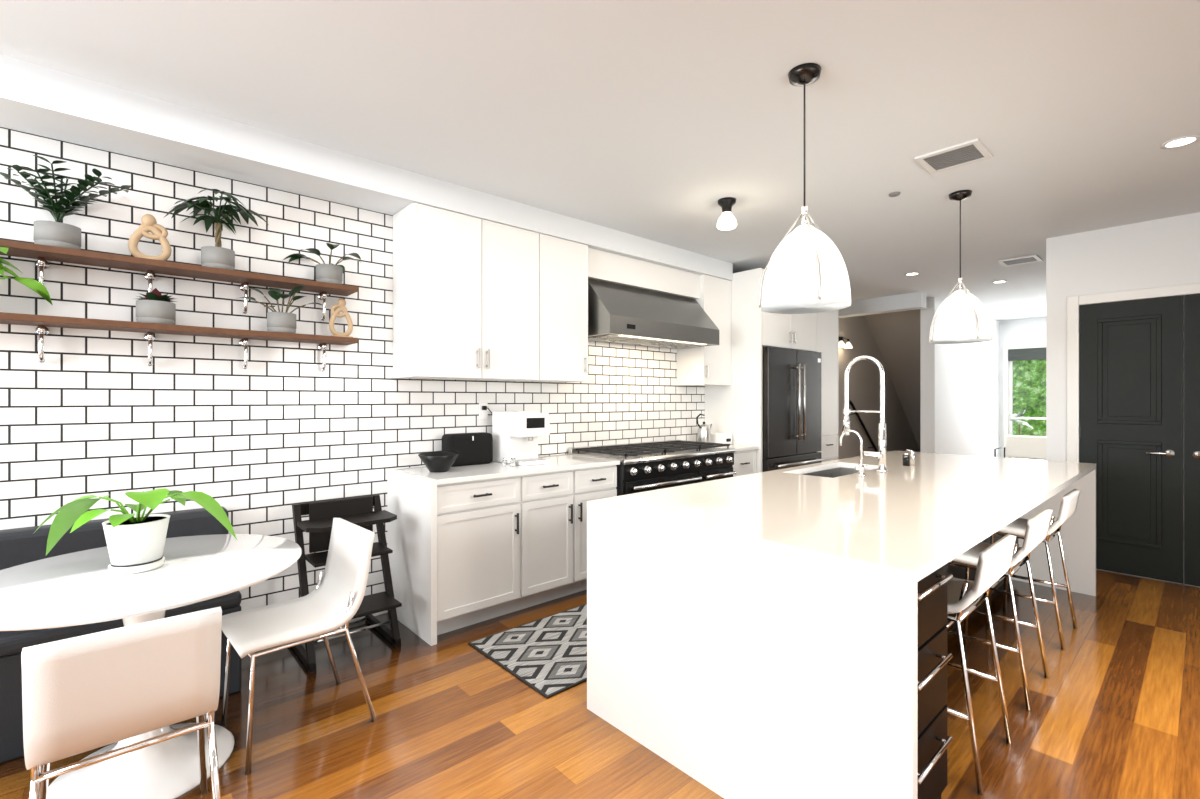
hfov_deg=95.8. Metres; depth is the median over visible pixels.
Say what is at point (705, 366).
upper cabinet
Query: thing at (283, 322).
plant
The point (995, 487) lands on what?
island countertop
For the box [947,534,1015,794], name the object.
bar stool
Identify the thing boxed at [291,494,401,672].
chair
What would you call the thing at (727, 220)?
flush ceiling light
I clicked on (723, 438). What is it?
toaster
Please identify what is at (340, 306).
sculpture
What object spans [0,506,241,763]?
bench
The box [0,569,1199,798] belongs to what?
floor
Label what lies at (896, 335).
wall
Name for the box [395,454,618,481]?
countertop
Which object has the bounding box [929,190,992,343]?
pendant light
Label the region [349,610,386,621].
baseboard
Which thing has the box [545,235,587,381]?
upper cabinet
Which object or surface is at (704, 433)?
kettle
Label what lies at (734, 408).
kitchen cabinet
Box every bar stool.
[944,508,1052,709]
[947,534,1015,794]
[985,489,1079,649]
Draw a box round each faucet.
[839,430,866,476]
[842,355,887,472]
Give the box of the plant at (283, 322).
[240,286,323,332]
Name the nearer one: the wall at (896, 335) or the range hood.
the range hood
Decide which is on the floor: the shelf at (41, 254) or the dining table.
the dining table
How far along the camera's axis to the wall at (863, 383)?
8.35 m
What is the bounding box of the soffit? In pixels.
[0,54,732,280]
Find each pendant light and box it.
[759,63,850,313]
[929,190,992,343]
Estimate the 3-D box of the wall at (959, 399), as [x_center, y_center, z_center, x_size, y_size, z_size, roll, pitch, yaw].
[5.649,0.005,8.384,3.400,2.720,0.170,0,0,-42]
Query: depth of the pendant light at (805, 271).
2.14 m
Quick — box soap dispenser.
[902,449,914,465]
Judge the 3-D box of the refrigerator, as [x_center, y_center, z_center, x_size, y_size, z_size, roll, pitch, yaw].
[1.795,0.424,5.758,1.072,1.858,0.768,0,0,-42]
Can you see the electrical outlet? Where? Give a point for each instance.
(483, 410)
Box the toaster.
[711,432,731,443]
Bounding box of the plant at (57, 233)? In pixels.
[0,155,130,249]
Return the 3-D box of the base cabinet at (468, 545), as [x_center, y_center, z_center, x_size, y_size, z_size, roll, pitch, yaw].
[-0.901,0.922,3.456,0.664,0.886,0.643,0,0,-42]
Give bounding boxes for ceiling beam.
[838,292,925,317]
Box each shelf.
[0,239,357,320]
[0,312,357,371]
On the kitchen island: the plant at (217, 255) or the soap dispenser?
the soap dispenser
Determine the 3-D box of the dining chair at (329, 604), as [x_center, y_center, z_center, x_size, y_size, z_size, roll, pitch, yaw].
[-1.276,0.966,2.283,0.521,0.803,0.463,0,0,-42]
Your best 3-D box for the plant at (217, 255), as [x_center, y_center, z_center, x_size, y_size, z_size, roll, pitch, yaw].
[-1.924,-0.855,2.754,0.450,0.393,0.313,0,0,-42]
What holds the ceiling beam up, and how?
attached to the ceiling at (668, 122)
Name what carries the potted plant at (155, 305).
on the shelf at (42, 323)
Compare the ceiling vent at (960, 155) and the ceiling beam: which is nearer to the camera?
the ceiling vent at (960, 155)
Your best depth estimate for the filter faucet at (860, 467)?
3.15 m
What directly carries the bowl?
on the countertop at (561, 461)
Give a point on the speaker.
(473, 448)
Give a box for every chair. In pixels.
[21,606,221,798]
[221,518,376,774]
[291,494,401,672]
[994,435,1045,459]
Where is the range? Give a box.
[568,440,736,495]
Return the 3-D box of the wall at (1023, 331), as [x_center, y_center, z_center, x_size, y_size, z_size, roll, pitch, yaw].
[7.162,0.005,9.355,0.150,2.720,2.600,0,0,-42]
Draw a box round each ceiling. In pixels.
[0,0,1199,320]
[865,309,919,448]
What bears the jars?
on the countertop at (561, 461)
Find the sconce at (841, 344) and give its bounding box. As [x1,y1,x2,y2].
[838,336,852,348]
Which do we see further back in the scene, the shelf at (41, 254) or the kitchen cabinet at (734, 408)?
the kitchen cabinet at (734, 408)
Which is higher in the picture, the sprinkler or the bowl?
the sprinkler
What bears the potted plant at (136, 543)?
on the dining table
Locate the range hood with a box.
[588,247,718,348]
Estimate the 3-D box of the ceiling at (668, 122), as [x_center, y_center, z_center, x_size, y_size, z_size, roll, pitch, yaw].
[2.319,-1.405,3.482,15.100,0.100,5.100,0,0,-42]
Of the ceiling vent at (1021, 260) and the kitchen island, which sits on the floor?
the kitchen island
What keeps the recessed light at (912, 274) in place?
in the ceiling at (668, 122)
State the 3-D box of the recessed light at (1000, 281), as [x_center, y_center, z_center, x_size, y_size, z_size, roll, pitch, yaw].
[4.613,-1.352,6.258,0.150,0.006,0.150,0,0,-42]
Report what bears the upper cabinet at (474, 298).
attached to the tiled wall at (268, 437)
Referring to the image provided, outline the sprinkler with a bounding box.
[889,192,899,196]
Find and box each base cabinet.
[387,470,534,645]
[535,466,616,604]
[724,444,758,476]
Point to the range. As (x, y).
(647, 466)
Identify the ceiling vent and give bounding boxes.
[915,138,992,173]
[998,254,1042,266]
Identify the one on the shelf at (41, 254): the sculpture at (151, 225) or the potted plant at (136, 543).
the sculpture at (151, 225)
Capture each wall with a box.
[0,127,704,610]
[837,315,919,459]
[920,297,999,456]
[1000,317,1045,457]
[1046,212,1199,586]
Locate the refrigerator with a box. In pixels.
[762,346,823,471]
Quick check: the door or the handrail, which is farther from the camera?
the handrail
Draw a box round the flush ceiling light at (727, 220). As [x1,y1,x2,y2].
[717,197,736,229]
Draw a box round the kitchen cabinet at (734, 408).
[705,268,837,472]
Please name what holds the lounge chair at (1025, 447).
on the floor
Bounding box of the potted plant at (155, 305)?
[136,288,175,324]
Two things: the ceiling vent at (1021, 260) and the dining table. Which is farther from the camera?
the ceiling vent at (1021, 260)
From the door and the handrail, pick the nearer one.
the door
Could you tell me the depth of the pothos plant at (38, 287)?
2.34 m
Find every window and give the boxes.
[1003,343,1045,450]
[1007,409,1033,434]
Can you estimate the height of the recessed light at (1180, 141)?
0.006 m
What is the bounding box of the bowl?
[418,452,458,471]
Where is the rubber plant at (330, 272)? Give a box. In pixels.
[283,243,360,283]
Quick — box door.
[1067,283,1199,586]
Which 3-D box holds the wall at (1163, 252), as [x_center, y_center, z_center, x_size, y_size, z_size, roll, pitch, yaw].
[6.671,0.005,5.562,5.640,2.720,2.400,0,0,-42]
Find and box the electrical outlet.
[479,403,491,418]
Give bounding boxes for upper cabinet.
[393,202,544,381]
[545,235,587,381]
[677,274,730,385]
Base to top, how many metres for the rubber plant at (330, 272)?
0.221 m
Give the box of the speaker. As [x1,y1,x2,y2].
[442,432,492,466]
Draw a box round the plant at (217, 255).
[165,189,268,269]
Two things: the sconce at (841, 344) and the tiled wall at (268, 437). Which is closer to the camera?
the tiled wall at (268, 437)
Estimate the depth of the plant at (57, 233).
2.37 m
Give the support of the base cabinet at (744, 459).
on the floor
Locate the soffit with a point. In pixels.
(40, 100)
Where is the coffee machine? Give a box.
[492,411,550,465]
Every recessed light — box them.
[904,272,919,275]
[992,280,1007,283]
[1160,135,1199,148]
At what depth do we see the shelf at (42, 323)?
2.63 m
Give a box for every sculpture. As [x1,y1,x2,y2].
[128,214,171,260]
[329,298,352,336]
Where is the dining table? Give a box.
[0,534,301,798]
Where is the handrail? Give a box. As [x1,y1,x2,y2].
[848,400,877,451]
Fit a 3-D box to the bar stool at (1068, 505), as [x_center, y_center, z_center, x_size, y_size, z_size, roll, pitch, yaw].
[2.563,0.951,3.225,0.430,0.831,0.398,0,0,-42]
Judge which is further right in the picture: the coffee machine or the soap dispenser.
the soap dispenser
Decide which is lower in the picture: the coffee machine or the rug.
the rug
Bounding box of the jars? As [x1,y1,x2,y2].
[502,457,515,465]
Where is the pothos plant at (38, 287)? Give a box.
[0,247,52,304]
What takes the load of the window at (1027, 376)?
in the wall at (1023, 331)
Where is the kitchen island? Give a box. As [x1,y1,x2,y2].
[587,454,1095,798]
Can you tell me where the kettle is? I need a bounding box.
[696,414,711,442]
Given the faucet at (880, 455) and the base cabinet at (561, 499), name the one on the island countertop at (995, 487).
the faucet at (880, 455)
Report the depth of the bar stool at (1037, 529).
2.54 m
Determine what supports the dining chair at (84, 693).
on the floor
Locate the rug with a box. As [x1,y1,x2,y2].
[468,604,586,697]
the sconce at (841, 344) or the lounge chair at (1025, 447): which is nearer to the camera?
the sconce at (841, 344)
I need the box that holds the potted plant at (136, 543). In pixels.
[36,488,236,574]
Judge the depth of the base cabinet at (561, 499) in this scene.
3.66 m

